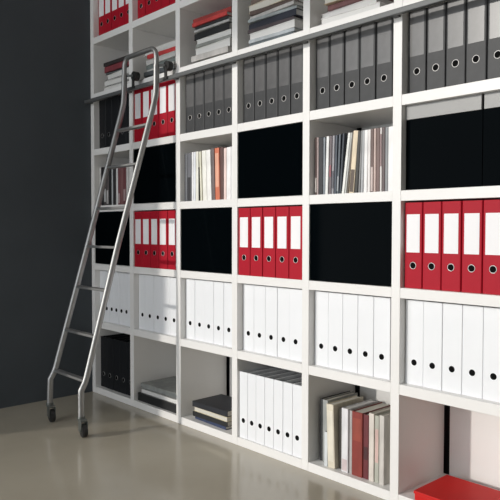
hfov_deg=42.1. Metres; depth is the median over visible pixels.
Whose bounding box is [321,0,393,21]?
magazine
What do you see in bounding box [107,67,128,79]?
magazine
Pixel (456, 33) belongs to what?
binder
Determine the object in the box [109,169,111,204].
magazine
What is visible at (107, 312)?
binder
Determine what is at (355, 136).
magazine
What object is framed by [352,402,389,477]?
book
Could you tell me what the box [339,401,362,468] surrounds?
book
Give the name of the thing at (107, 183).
magazine
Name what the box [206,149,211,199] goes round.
folder
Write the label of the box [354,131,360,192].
magazine
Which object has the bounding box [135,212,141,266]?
binder
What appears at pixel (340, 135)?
magazine
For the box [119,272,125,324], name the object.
binder
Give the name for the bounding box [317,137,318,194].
magazine
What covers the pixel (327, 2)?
magazine
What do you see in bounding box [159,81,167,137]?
binder
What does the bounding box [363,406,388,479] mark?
book
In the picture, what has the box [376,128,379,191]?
magazine
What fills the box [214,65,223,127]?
binder
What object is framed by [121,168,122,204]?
magazine
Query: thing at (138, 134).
binder
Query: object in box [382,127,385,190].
magazine
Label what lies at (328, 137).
magazine
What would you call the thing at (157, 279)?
binder
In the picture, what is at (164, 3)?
binder
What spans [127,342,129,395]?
binder
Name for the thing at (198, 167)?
magazine
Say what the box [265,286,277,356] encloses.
binder
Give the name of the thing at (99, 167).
magazine
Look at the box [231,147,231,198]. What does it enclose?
magazine
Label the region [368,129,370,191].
magazine
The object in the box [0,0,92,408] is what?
wall
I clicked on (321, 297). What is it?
binder
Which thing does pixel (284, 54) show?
binder
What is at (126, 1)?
binder
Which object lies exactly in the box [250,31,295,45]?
magazine
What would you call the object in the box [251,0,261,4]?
book
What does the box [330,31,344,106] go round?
binder
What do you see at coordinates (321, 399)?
book
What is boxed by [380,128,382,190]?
magazine
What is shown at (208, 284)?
binder
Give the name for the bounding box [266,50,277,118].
binder
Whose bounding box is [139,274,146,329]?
binder
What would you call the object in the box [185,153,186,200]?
magazine
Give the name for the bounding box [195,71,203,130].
binder
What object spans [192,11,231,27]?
book
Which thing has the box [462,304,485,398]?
binder
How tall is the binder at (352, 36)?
0.328 m
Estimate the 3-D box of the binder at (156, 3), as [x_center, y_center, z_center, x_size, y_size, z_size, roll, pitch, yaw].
[-0.430,-1.518,3.815,0.286,0.328,0.078,-2,3,-43]
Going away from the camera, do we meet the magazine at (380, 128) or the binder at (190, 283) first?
the magazine at (380, 128)
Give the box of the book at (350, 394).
[323,391,357,461]
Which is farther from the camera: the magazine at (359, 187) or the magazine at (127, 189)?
the magazine at (127, 189)
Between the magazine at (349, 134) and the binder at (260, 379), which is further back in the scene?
the binder at (260, 379)
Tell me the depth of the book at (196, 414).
3.42 m
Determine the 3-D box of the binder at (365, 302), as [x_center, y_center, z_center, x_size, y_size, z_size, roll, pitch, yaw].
[0.580,0.349,2.774,0.286,0.328,0.080,-2,3,-43]
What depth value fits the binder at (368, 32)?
2.64 m
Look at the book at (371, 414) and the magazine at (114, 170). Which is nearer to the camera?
the book at (371, 414)
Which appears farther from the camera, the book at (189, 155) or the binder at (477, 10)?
the book at (189, 155)
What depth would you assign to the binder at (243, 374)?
3.21 m
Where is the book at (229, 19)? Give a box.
[194,18,231,33]
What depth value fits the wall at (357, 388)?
2.81 m
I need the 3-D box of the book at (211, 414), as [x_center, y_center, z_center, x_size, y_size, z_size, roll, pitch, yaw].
[-0.136,0.865,3.504,0.205,0.024,0.285,-2,2,-42]
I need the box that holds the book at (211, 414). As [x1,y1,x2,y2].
[194,407,231,421]
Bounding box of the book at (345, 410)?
[341,399,377,472]
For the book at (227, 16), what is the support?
on the book at (229, 19)
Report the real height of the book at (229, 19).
0.012 m
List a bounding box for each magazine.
[99,167,100,186]
[101,167,104,205]
[104,77,128,86]
[104,81,128,90]
[104,187,106,204]
[106,175,108,204]
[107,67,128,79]
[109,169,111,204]
[112,169,112,204]
[113,169,115,204]
[116,168,117,204]
[118,168,120,204]
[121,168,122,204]
[123,167,125,203]
[126,167,128,198]
[144,40,175,56]
[146,51,175,65]
[147,46,175,58]
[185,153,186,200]
[191,46,231,62]
[195,38,231,54]
[196,29,231,43]
[196,34,231,47]
[198,167,200,200]
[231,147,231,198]
[248,0,284,13]
[248,5,302,23]
[249,19,302,39]
[249,27,301,43]
[250,0,302,18]
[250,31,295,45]
[315,137,316,194]
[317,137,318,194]
[319,137,323,194]
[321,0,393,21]
[321,2,386,23]
[323,137,326,193]
[324,0,343,5]
[325,136,329,193]
[329,136,332,193]
[332,135,335,193]
[334,135,338,193]
[337,134,342,193]
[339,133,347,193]
[342,133,350,192]
[345,133,352,192]
[347,132,353,192]
[349,131,357,192]
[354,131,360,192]
[358,131,362,192]
[361,130,364,191]
[364,130,367,191]
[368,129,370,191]
[371,129,373,191]
[374,128,376,191]
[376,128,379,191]
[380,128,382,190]
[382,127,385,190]
[385,127,388,190]
[388,126,392,190]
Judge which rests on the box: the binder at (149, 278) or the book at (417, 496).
the book at (417, 496)
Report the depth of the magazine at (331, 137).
2.79 m
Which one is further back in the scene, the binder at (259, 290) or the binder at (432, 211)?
the binder at (259, 290)
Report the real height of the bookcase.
2.660 m
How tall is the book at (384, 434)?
0.282 m
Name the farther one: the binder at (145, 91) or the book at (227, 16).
the binder at (145, 91)
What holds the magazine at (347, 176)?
on the bookcase
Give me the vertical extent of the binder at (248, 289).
0.328 m
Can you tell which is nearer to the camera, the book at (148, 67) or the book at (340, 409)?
the book at (340, 409)
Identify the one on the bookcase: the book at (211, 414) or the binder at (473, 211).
the binder at (473, 211)
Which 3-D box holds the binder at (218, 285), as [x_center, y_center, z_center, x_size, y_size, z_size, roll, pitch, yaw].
[-0.059,0.326,3.469,0.286,0.328,0.080,-2,3,-43]
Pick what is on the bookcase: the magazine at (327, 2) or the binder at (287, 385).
the binder at (287, 385)
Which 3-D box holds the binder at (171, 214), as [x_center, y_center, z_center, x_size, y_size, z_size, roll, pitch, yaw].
[-0.329,-0.058,3.709,0.286,0.328,0.083,-2,3,-43]
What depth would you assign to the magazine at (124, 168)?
4.01 m
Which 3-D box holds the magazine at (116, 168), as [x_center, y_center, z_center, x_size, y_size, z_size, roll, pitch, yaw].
[-0.754,-0.407,4.149,0.220,0.246,0.018,-2,3,-43]
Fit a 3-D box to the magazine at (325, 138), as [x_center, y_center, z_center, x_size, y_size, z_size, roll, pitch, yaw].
[0.402,-0.366,2.893,0.220,0.248,0.009,-2,3,-43]
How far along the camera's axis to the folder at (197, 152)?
3.47 m
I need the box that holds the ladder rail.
[84,0,449,103]
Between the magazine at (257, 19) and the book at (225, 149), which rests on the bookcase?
the book at (225, 149)
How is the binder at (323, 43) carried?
on the bookcase
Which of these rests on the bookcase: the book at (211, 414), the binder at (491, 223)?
the binder at (491, 223)
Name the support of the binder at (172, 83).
on the bookcase
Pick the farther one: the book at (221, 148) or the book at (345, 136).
the book at (221, 148)
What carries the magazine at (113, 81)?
on the magazine
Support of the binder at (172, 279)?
on the bookcase
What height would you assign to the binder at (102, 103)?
0.328 m
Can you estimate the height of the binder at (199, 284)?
0.328 m
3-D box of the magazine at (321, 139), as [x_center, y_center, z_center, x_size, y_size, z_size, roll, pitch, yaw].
[0.389,-0.368,2.906,0.220,0.250,0.025,-2,3,-43]
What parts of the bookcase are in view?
shelf, shelf, shelf, shelf, shelf, shelf, door, shelf, shelf, shelf, shelf, shelf, shelf, shelf, door, shelf, shelf, shelf, shelf, shelf, shelf, shelf, shelf, door, panel, panel, shelf, shelf, shelf, shelf, shelf, shelf, door, shelf, shelf, shelf, shelf, door, shelf, shelf, panel, shelf, door, shelf, shelf, shelf, shelf, shelf, panel, door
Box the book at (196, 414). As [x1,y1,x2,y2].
[193,411,231,426]
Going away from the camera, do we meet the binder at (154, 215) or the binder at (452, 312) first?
the binder at (452, 312)
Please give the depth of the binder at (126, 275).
4.03 m
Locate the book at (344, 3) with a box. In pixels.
[328,0,393,11]
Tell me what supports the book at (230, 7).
on the book at (223, 14)
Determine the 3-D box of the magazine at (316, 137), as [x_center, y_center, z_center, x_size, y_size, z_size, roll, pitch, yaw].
[0.369,-0.369,2.927,0.221,0.252,0.013,-2,3,-43]
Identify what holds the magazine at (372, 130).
on the bookcase
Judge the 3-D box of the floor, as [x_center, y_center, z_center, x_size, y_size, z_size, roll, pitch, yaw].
[-1.888,1.063,1.821,5.800,0.100,10.500,-2,3,-43]
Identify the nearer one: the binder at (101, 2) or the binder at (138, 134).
the binder at (138, 134)
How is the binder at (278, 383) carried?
on the bookcase
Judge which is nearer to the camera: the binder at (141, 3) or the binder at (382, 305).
the binder at (382, 305)
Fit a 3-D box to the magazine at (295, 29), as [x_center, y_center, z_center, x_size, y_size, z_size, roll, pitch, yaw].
[0.179,-1.004,3.120,0.230,0.016,0.295,-2,3,-45]
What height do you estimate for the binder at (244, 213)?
0.328 m
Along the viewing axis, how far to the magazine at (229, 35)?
3.38 m
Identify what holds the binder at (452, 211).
on the bookcase
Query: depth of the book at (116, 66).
4.07 m
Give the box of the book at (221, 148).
[220,147,226,199]
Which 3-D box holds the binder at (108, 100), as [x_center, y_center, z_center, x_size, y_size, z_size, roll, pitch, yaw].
[-0.796,-0.817,4.239,0.286,0.328,0.078,-2,3,-43]
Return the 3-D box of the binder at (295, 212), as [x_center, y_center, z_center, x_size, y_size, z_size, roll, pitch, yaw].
[0.309,-0.035,3.012,0.286,0.328,0.084,-2,3,-43]
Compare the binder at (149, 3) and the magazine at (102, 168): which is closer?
the binder at (149, 3)
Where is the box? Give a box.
[414,475,499,499]
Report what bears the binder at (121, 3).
on the bookcase
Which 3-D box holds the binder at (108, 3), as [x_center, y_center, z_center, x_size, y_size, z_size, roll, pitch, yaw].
[-0.797,-1.531,4.214,0.286,0.328,0.078,-2,3,-43]
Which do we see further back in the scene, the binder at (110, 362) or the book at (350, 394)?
the binder at (110, 362)
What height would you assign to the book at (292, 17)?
0.016 m
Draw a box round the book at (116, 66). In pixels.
[104,61,128,72]
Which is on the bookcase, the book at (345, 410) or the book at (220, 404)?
the book at (345, 410)
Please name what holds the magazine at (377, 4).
on the bookcase
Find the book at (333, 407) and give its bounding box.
[327,395,362,468]
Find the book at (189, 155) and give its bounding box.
[187,153,191,200]
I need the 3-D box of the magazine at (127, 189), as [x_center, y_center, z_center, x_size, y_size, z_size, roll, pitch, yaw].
[-0.673,-0.404,4.060,0.220,0.246,0.021,-2,3,-43]
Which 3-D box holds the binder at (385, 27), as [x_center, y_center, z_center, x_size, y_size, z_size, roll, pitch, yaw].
[0.638,-0.764,2.680,0.286,0.328,0.078,-2,3,-43]
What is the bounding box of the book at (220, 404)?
[192,394,231,416]
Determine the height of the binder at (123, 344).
0.328 m
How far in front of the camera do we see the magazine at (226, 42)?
3.39 m
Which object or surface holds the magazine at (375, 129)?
on the bookcase
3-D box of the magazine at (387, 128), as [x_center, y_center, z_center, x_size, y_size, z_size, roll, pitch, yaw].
[0.622,-0.362,2.653,0.220,0.255,0.013,-2,3,-43]
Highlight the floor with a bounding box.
[0,391,384,499]
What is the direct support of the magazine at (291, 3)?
on the magazine at (257, 19)
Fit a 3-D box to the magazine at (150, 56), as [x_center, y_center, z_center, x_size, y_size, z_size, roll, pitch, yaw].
[-0.424,-1.129,3.791,0.275,0.022,0.230,2,3,44]
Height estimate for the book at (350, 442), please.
0.268 m
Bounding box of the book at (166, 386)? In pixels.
[141,376,175,397]
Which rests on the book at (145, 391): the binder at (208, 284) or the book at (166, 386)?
the book at (166, 386)
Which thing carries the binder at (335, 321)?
on the bookcase
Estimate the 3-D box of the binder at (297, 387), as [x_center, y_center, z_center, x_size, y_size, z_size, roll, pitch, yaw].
[0.319,0.772,3.041,0.286,0.328,0.060,-2,3,-43]
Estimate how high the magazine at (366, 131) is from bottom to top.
0.255 m
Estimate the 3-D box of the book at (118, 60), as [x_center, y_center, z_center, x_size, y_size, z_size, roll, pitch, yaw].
[-0.750,-1.179,4.122,0.230,0.022,0.295,-2,3,-44]
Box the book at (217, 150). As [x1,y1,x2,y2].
[215,148,219,199]
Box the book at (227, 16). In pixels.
[195,15,231,29]
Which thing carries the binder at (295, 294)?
on the bookcase
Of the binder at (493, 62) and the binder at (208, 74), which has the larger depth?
the binder at (208, 74)
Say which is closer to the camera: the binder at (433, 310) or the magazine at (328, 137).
the binder at (433, 310)
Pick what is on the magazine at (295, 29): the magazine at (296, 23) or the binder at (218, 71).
the magazine at (296, 23)
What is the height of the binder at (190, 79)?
0.328 m
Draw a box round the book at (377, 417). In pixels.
[375,410,389,482]
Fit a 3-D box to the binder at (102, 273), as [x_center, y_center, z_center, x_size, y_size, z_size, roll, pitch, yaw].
[-0.861,0.297,4.341,0.286,0.328,0.058,-2,3,-43]
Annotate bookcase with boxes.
[90,0,499,499]
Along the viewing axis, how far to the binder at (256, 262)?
3.10 m
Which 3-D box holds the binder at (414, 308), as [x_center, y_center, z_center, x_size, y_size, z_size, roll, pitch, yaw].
[0.738,0.355,2.605,0.286,0.328,0.080,-2,3,-43]
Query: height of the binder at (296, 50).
0.328 m
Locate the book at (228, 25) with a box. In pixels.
[194,22,231,40]
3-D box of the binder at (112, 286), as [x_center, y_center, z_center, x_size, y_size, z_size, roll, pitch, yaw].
[-0.780,0.299,4.255,0.286,0.328,0.058,-2,3,-43]
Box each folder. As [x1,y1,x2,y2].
[192,152,193,200]
[194,152,195,200]
[196,151,199,200]
[199,151,202,200]
[202,150,206,199]
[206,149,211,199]
[227,147,230,198]
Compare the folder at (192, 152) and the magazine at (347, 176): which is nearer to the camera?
the magazine at (347, 176)
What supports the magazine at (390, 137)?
on the bookcase
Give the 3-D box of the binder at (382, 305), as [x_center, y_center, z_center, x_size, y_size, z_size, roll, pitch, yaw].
[0.635,0.351,2.715,0.286,0.328,0.080,-2,3,-43]
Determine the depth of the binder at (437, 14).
2.41 m
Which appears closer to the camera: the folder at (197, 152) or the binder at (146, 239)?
the folder at (197, 152)
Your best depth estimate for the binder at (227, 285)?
3.32 m
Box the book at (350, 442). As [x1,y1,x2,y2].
[349,401,379,473]
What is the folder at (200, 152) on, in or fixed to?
on the bookcase
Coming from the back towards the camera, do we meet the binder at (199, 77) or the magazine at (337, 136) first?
the binder at (199, 77)
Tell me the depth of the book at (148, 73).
3.77 m
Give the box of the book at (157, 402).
[138,392,175,412]
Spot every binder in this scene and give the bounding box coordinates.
[99,0,104,35]
[99,99,105,147]
[100,270,104,320]
[101,333,128,387]
[104,271,109,321]
[105,0,111,32]
[106,97,111,146]
[107,335,129,389]
[110,277,113,322]
[112,0,117,29]
[112,95,118,145]
[113,337,129,391]
[114,272,118,323]
[118,0,124,26]
[119,95,125,144]
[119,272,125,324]
[120,340,129,394]
[124,273,128,325]
[125,0,128,23]
[126,93,128,143]
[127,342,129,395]
[129,273,129,326]
[134,88,142,141]
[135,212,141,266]
[138,0,145,18]
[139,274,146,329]
[142,86,149,139]
[142,211,150,267]
[146,0,152,14]
[146,275,156,330]
[150,85,158,138]
[150,211,158,267]
[153,0,160,11]
[154,275,161,332]
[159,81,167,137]
[159,211,167,268]
[161,0,169,8]
[162,276,169,334]
[168,80,175,135]
[168,210,175,269]
[170,277,175,335]
[186,74,194,132]
[186,278,195,339]
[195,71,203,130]
[195,279,203,341]
[204,68,213,129]
[204,280,213,343]
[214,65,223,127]
[214,281,223,345]
[224,64,231,125]
[224,282,231,346]
[239,208,250,275]
[240,366,275,438]
[243,284,253,351]
[244,57,254,122]
[248,367,283,441]
[250,207,262,276]
[254,285,265,353]
[255,53,265,120]
[256,369,291,444]
[263,207,275,277]
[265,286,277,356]
[265,371,300,448]
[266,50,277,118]
[274,373,301,451]
[276,207,288,278]
[278,46,290,116]
[278,287,289,358]
[283,378,301,454]
[289,206,301,279]
[290,288,301,361]
[291,43,302,113]
[293,382,301,457]
[315,291,328,366]
[316,35,329,109]
[328,292,343,369]
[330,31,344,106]
[343,293,360,372]
[345,27,359,104]
[358,295,373,375]
[360,22,376,101]
[374,296,390,379]
[376,17,393,98]
[404,202,422,288]
[405,299,424,386]
[408,8,427,93]
[423,202,441,289]
[423,301,445,390]
[427,2,446,89]
[441,201,462,291]
[442,302,464,394]
[446,0,466,86]
[462,200,483,293]
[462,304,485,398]
[466,0,487,82]
[483,200,499,294]
[483,306,499,402]
[487,0,499,78]
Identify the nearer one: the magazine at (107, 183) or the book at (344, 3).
the book at (344, 3)
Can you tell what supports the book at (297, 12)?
on the book at (292, 17)
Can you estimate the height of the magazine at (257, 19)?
0.014 m
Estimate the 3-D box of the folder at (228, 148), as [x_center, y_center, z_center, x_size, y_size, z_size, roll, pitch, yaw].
[-0.020,-0.390,3.365,0.240,0.264,0.033,-2,3,-43]
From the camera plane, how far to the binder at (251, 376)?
3.17 m
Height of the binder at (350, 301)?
0.328 m
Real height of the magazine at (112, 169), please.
0.245 m
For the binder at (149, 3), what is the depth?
3.78 m
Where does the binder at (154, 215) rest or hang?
on the bookcase
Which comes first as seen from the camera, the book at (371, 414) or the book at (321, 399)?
the book at (371, 414)
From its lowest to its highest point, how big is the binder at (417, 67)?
0.328 m
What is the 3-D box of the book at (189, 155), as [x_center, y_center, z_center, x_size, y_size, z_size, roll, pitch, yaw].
[-0.242,-0.397,3.606,0.241,0.262,0.035,-2,3,-43]
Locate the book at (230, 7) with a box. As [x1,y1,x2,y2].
[193,6,231,22]
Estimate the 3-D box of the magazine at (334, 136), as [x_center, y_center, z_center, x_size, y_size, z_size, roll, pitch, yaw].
[0.436,-0.366,2.855,0.221,0.250,0.013,-2,4,-43]
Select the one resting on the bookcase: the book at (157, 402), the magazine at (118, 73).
the book at (157, 402)
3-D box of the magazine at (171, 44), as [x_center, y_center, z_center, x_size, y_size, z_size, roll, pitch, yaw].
[-0.436,-1.158,3.809,0.230,0.034,0.310,-2,3,-43]
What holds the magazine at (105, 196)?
on the bookcase
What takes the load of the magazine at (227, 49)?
on the magazine
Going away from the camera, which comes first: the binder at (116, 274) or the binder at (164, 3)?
the binder at (164, 3)
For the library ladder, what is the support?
on the floor
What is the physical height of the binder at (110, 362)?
0.328 m
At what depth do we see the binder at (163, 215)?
3.67 m
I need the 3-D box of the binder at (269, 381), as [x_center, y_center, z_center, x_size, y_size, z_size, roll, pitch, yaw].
[0.195,0.768,3.174,0.286,0.328,0.060,-2,3,-43]
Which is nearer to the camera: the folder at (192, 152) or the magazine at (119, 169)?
the folder at (192, 152)
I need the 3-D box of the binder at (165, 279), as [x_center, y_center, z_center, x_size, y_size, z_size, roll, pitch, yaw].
[-0.378,0.314,3.815,0.286,0.328,0.080,-2,3,-43]
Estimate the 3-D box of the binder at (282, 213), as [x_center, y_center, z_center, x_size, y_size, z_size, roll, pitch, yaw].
[0.251,-0.037,3.076,0.286,0.328,0.084,-2,3,-43]
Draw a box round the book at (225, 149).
[224,148,226,198]
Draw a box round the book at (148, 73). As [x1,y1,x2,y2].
[144,64,175,76]
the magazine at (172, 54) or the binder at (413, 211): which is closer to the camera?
the binder at (413, 211)
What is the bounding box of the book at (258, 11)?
[250,0,302,16]
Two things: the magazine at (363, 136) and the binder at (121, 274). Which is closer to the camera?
the magazine at (363, 136)
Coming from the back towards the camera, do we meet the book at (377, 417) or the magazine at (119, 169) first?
the magazine at (119, 169)
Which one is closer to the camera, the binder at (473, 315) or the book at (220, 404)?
the binder at (473, 315)
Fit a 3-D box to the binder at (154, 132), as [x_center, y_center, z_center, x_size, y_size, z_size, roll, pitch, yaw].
[-0.443,-0.802,3.811,0.286,0.328,0.083,-2,3,-43]
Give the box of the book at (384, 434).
[379,412,389,484]
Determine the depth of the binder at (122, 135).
4.02 m
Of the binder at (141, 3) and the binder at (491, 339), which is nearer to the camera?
the binder at (491, 339)
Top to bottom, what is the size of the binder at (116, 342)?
0.328 m
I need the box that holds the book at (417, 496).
[415,494,431,499]
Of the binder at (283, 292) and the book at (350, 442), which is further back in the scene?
the binder at (283, 292)
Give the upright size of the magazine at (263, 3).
0.036 m
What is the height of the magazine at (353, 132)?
0.253 m
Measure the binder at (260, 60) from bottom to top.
0.328 m
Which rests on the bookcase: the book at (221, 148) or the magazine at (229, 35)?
the book at (221, 148)
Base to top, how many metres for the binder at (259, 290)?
0.328 m
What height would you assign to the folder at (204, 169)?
0.265 m
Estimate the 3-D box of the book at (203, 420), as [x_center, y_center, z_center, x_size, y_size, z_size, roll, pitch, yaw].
[-0.136,0.912,3.509,0.200,0.016,0.270,-1,2,-41]
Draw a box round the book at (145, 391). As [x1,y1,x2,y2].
[141,388,175,403]
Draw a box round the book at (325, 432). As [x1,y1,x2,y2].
[324,431,327,465]
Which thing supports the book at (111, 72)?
on the magazine at (118, 73)
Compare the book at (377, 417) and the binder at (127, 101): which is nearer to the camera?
the book at (377, 417)
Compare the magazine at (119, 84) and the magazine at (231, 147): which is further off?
the magazine at (119, 84)
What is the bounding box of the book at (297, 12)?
[249,8,302,29]
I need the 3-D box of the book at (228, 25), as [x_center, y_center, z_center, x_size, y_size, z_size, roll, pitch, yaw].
[-0.116,-1.142,3.469,0.230,0.034,0.295,-2,2,-42]
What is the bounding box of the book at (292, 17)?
[248,16,302,33]
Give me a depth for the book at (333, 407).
2.81 m
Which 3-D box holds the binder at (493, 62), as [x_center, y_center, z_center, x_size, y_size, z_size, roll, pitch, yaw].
[0.957,-0.753,2.331,0.286,0.328,0.078,-2,3,-43]
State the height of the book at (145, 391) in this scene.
0.026 m
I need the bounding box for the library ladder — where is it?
[46,46,172,437]
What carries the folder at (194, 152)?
on the bookcase
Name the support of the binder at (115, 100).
on the bookcase
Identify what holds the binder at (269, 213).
on the bookcase
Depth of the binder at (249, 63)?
3.17 m
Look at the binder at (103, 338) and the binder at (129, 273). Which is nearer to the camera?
the binder at (129, 273)
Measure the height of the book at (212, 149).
0.269 m
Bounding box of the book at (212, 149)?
[211,148,215,199]
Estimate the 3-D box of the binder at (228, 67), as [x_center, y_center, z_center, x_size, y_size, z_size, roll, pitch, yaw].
[-0.002,-0.788,3.374,0.286,0.328,0.078,-2,3,-43]
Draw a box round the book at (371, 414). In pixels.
[369,406,389,481]
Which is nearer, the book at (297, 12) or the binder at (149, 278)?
the book at (297, 12)
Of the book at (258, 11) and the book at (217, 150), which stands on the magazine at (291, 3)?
the book at (258, 11)
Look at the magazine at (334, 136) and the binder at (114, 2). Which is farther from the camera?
the binder at (114, 2)
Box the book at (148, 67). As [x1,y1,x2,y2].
[146,57,175,70]
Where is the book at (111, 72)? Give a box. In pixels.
[106,66,128,74]
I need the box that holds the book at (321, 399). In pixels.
[320,391,349,460]
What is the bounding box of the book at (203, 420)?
[195,417,231,429]
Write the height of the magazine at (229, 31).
0.026 m
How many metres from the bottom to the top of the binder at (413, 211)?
0.328 m
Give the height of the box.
0.036 m
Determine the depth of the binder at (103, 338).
4.25 m
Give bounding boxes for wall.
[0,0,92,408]
[227,128,449,474]
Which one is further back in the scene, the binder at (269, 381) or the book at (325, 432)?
the binder at (269, 381)
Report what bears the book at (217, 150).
on the bookcase
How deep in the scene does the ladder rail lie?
2.83 m
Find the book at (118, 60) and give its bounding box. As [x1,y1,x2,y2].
[104,55,126,66]

